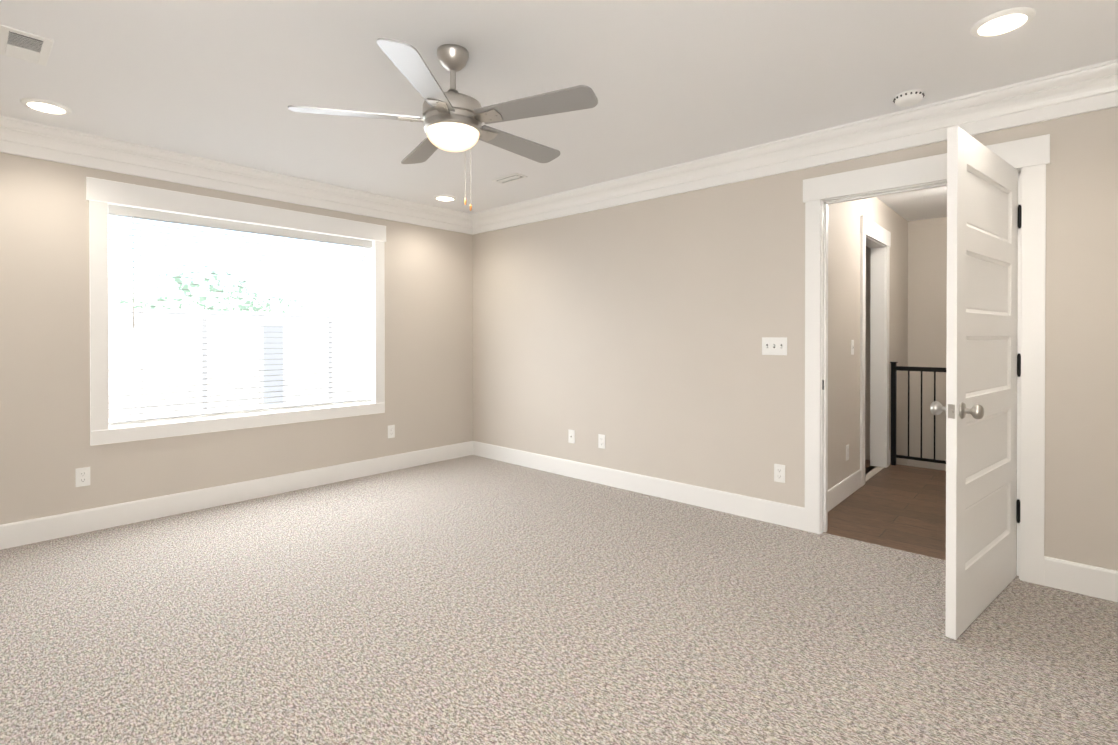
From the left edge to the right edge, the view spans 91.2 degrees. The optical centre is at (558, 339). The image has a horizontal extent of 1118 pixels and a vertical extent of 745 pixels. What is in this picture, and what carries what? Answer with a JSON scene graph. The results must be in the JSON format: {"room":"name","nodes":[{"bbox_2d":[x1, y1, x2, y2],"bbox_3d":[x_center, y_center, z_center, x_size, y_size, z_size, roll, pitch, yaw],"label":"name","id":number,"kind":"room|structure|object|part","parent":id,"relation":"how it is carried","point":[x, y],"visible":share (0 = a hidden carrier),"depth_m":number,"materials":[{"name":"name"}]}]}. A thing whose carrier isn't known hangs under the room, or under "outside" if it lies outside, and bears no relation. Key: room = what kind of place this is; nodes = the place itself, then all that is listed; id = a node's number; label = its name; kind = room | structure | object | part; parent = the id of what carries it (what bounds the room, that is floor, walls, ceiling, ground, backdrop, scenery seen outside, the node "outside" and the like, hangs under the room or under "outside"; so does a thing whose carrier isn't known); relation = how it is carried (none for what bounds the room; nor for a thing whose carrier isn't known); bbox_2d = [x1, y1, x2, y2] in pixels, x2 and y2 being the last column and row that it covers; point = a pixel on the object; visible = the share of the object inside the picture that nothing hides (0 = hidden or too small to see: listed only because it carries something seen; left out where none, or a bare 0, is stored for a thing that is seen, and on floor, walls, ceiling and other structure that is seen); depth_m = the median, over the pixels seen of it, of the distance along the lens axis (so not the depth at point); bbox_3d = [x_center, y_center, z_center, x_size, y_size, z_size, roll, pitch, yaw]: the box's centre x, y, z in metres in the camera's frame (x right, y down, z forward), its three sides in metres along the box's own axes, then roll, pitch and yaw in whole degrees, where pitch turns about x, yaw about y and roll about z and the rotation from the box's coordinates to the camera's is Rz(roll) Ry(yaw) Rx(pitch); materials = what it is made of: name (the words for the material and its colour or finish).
{"room":"empty bedroom","nodes":[
{"label":"empty bedroom","id":0,"kind":"room"},
{"bbox_2d":[0,152,472,524],"bbox_3d":[-2.401,-0.060,4.093,0.150,2.500,4.570,0,0,42],"label":"wall","id":1,"kind":"structure","parent":0,"point":[47,449],"depth_m":3.57,"materials":[{"name":"beige paint"}]},
{"bbox_2d":[75,467,89,486],"bbox_3d":[-2.942,0.849,3.386,0.008,0.115,0.070,0,0,42],"label":"electrical outlet","id":2,"kind":"object","parent":1,"relation":"attached to","point":[82,476],"visible":1,"depth_m":3.38,"materials":[{"name":"white plastic"}]},
{"bbox_2d":[86,177,385,445],"bbox_3d":[-2.292,-0.178,4.195,0.173,1.665,2.038,0,0,42],"label":"window unit","id":3,"kind":"structure","parent":1,"relation":"in","point":[152,215],"depth_m":3.93,"materials":[{"name":"white plastic"}]},
{"bbox_2d":[0,441,471,549],"bbox_3d":[-2.320,1.120,4.065,0.014,0.140,4.270,0,0,42],"label":"baseboard","id":4,"kind":"structure","parent":1,"relation":"attached to","point":[14,534],"depth_m":3.85,"materials":[{"name":"white paint"}]},
{"bbox_2d":[0,115,471,234],"bbox_3d":[-2.296,-1.160,4.005,0.116,0.178,4.050,0,0,42],"label":"crown molding","id":5,"kind":"structure","parent":1,"relation":"attached to","point":[19,137],"depth_m":3.81,"materials":[{"name":"white paint"}]},
{"bbox_2d":[388,425,394,437],"bbox_3d":[-1.516,0.831,4.952,0.008,0.115,0.070,0,0,42],"label":"electrical outlet","id":6,"kind":"object","parent":1,"relation":"attached to","point":[391,431],"visible":1,"depth_m":4.95,"materials":[{"name":"white plastic"}]},
{"bbox_2d":[0,455,1117,744],"bbox_3d":[-0.510,1.249,2.315,5.350,0.100,4.480,0,0,42],"label":"floor carpet","id":7,"kind":"object","parent":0,"point":[472,599],"visible":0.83,"depth_m":2.24,"materials":[{"name":"beige carpet"}]},
{"bbox_2d":[0,0,1117,220],"bbox_3d":[0.625,-1.327,3.547,5.450,0.160,7.950,0,0,42],"label":"ceiling","id":8,"kind":"structure","parent":0,"point":[671,82],"depth_m":2.55,"materials":[{"name":"paint"}]},
{"bbox_2d":[0,24,53,65],"bbox_3d":[-2.259,-1.233,2.313,0.310,0.014,0.160,0,0,42],"label":"ceiling vent","id":9,"kind":"object","parent":8,"relation":"in","point":[23,45],"visible":1,"depth_m":2.29,"materials":[{"name":"white plastic"}]},
{"bbox_2d":[20,98,71,114],"bbox_3d":[-2.729,-1.237,2.917,0.200,0.012,0.200,0,0,42],"label":"recessed light","id":10,"kind":"object","parent":8,"relation":"in","point":[45,106],"visible":1,"depth_m":2.90,"materials":[{"name":"white plastic"}]},
{"bbox_2d":[288,38,597,210],"bbox_3d":[-0.427,-0.911,2.405,1.260,0.660,1.206,0,0,42],"label":"ceiling fan","id":11,"kind":"object","parent":8,"relation":"hanging from","point":[454,119],"visible":1,"depth_m":2.27,"materials":[{"name":"silver metal"}]},
{"bbox_3d":[-0.458,-0.858,2.368,0.228,0.078,0.228,0,0,42],"label":"lamp shade","id":12,"kind":"part","parent":11,"relation":"part of","materials":[{"name":"white glass"}]},
{"bbox_2d":[433,195,456,200],"bbox_3d":[-1.006,-1.247,4.838,0.200,0.012,0.200,0,0,42],"label":"recessed light","id":13,"kind":"object","parent":8,"relation":"in","point":[444,197],"visible":1,"depth_m":4.82,"materials":[{"name":"white plastic"}]},
{"bbox_2d":[492,173,527,183],"bbox_3d":[-0.384,-1.243,4.244,0.280,0.014,0.120,0,0,42],"label":"ceiling vent","id":14,"kind":"object","parent":8,"relation":"in","point":[510,178],"visible":1,"depth_m":4.22,"materials":[{"name":"white plastic"}]},
{"bbox_2d":[893,89,924,106],"bbox_3d":[1.779,-1.221,2.787,0.135,0.044,0.136,0,0,42],"label":"smoke detector","id":15,"kind":"object","parent":8,"relation":"attached to","point":[908,98],"visible":0.98,"depth_m":2.75,"materials":[{"name":"white plastic"}]},
{"bbox_2d":[970,7,1035,37],"bbox_3d":[1.731,-1.234,2.141,0.200,0.012,0.200,0,0,42],"label":"recessed light","id":16,"kind":"object","parent":8,"relation":"in","point":[1002,22],"visible":1,"depth_m":2.12,"materials":[{"name":"white plastic"}]},
{"bbox_2d":[473,107,1117,570],"bbox_3d":[1.019,-0.059,3.986,5.350,2.500,0.120,0,0,42],"label":"wall","id":17,"kind":"structure","parent":0,"point":[633,333],"depth_m":3.82,"materials":[{"name":"beige paint"}]},
{"bbox_2d":[568,429,574,443],"bbox_3d":[0.105,0.837,4.732,0.070,0.115,0.016,0,0,42],"label":"outlet","id":18,"kind":"object","parent":17,"relation":"attached to","point":[571,436],"visible":1,"depth_m":4.73,"materials":[{"name":"white plastic"}]},
{"bbox_2d":[598,434,604,448],"bbox_3d":[0.352,0.838,4.513,0.070,0.115,0.008,0,0,42],"label":"electrical outlet","id":19,"kind":"object","parent":17,"relation":"attached to","point":[601,440],"visible":1,"depth_m":4.51,"materials":[{"name":"white plastic"}]},
{"bbox_2d":[472,441,804,530],"bbox_3d":[0.338,1.118,4.522,3.250,0.140,0.014,0,0,42],"label":"baseboard","id":20,"kind":"structure","parent":17,"relation":"attached to","point":[787,515],"depth_m":4.14,"materials":[{"name":"white paint"}]},
{"bbox_2d":[762,337,786,354],"bbox_3d":[1.394,0.043,3.552,0.162,0.115,0.017,0,0,42],"label":"light switch","id":21,"kind":"object","parent":17,"relation":"attached to","point":[774,345],"visible":1,"depth_m":3.55,"materials":[{"name":"white plastic"}]},
{"bbox_2d":[774,464,784,482],"bbox_3d":[1.423,0.863,3.536,0.070,0.115,0.008,0,0,42],"label":"outlet","id":22,"kind":"object","parent":17,"relation":"attached to","point":[779,472],"visible":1,"depth_m":3.53,"materials":[{"name":"white plastic"}]},
{"bbox_2d":[472,59,1117,234],"bbox_3d":[0.940,-1.160,3.893,5.050,0.178,0.116,0,0,42],"label":"crown molding","id":23,"kind":"structure","parent":17,"relation":"attached to","point":[1085,89],"depth_m":3.20,"materials":[{"name":"white paint"}]},
{"bbox_2d":[803,134,1049,585],"bbox_3d":[1.999,0.100,3.094,1.148,2.190,0.166,0,0,42],"label":"door frame","id":24,"kind":"structure","parent":17,"relation":"attached to","point":[1028,159],"depth_m":2.77,"materials":[{"name":"white paint"}]},
{"bbox_2d":[930,126,1021,639],"bbox_3d":[1.912,0.172,2.490,0.256,2.030,0.959,0,0,42],"label":"door leaf","id":25,"kind":"structure","parent":17,"relation":"in","point":[984,223],"depth_m":2.37,"materials":[{"name":"white paint"}]},
{"bbox_3d":[1.597,0.285,2.204,0.176,0.066,0.112,0,0,42],"label":"knob","id":26,"kind":"part","parent":25,"relation":"part of","materials":[{"name":"silver metal"}]},
{"bbox_2d":[1044,556,1117,601],"bbox_3d":[2.593,1.129,2.467,0.610,0.140,0.014,0,0,42],"label":"baseboard","id":27,"kind":"structure","parent":17,"relation":"attached to","point":[1085,579],"depth_m":2.58,"materials":[{"name":"white paint"}]},
{"bbox_2d":[865,246,870,459],"bbox_3d":[2.710,-0.068,5.760,1.140,2.500,0.100,0,0,42],"label":"wall","id":28,"kind":"structure","parent":0,"point":[867,371],"depth_m":5.38,"materials":[{"name":"beige paint"}]},
{"bbox_2d":[828,197,907,489],"bbox_3d":[2.660,1.087,4.776,0.120,4.800,3.250,0,0,42],"label":"wall","id":29,"kind":"structure","parent":0,"point":[844,242],"depth_m":4.27,"materials":[{"name":"beige paint"}]},
{"bbox_2d":[828,469,861,511],"bbox_3d":[2.033,1.121,3.984,0.020,0.140,1.235,0,0,42],"label":"baseboard","id":30,"kind":"structure","parent":29,"relation":"attached to","point":[839,492],"depth_m":4.08,"materials":[{"name":"white paint"}]},
{"bbox_2d":[846,444,848,460],"bbox_3d":[2.199,0.860,4.174,0.008,0.115,0.070,0,0,42],"label":"outlet","id":31,"kind":"object","parent":29,"relation":"attached to","point":[847,452],"visible":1,"depth_m":4.17,"materials":[{"name":"white plastic"}]},
{"bbox_2d":[851,340,854,354],"bbox_3d":[2.290,0.059,4.263,0.017,0.115,0.070,0,0,42],"label":"hall light switch","id":32,"kind":"object","parent":29,"relation":"attached to","point":[852,347],"visible":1,"depth_m":4.26,"materials":[{"name":"white plastic"}]},
{"bbox_2d":[860,215,890,485],"bbox_3d":[2.726,0.092,4.826,0.143,2.190,0.978,0,0,42],"label":"door frame","id":33,"kind":"structure","parent":29,"relation":"attached to","point":[875,238],"depth_m":5.09,"materials":[{"name":"white paint"}]},
{"bbox_2d":[865,459,875,472],"bbox_3d":[2.271,1.234,5.247,1.210,0.100,1.460,0,0,42],"label":"floor","id":34,"kind":"structure","parent":0,"point":[867,463],"depth_m":5.18,"materials":[{"name":"brown wood"}]},
{"bbox_2d":[823,463,1018,576],"bbox_3d":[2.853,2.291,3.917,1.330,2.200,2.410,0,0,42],"label":"floor","id":35,"kind":"structure","parent":0,"point":[900,507],"depth_m":3.78,"materials":[{"name":"brown wood"}]},
{"bbox_2d":[890,362,945,464],"bbox_3d":[3.624,0.700,4.755,1.302,0.975,0.052,0,0,42],"label":"stair railing","id":36,"kind":"object","parent":35,"relation":"on","point":[895,368],"visible":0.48,"depth_m":5.09,"materials":[{"name":"black metal"}]},
{"bbox_2d":[907,217,1017,470],"bbox_3d":[4.250,1.083,5.444,1.570,4.800,0.120,0,0,42],"label":"wall","id":37,"kind":"structure","parent":0,"point":[927,288],"depth_m":5.72,"materials":[{"name":"beige paint"}]},
{"label":"outside","id":38,"kind":"structure","parent":0,"visible":0},
{"bbox_3d":[-23.247,4.129,26.038,59.500,0.100,80.000,0,0,42],"label":"ground","id":39,"kind":"structure","parent":38,"visible":0},
{"bbox_2d":[117,264,308,312],"bbox_3d":[-11.857,0.799,18.969,4.165,6.631,6.574,0,0,42],"label":"trees","id":40,"kind":"object","parent":39,"relation":"on","point":[212,289],"depth_m":18.20,"materials":[{"name":"green plant"}]},
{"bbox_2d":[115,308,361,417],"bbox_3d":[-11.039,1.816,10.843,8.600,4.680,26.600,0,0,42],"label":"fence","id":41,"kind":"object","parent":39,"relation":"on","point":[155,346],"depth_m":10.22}
]}

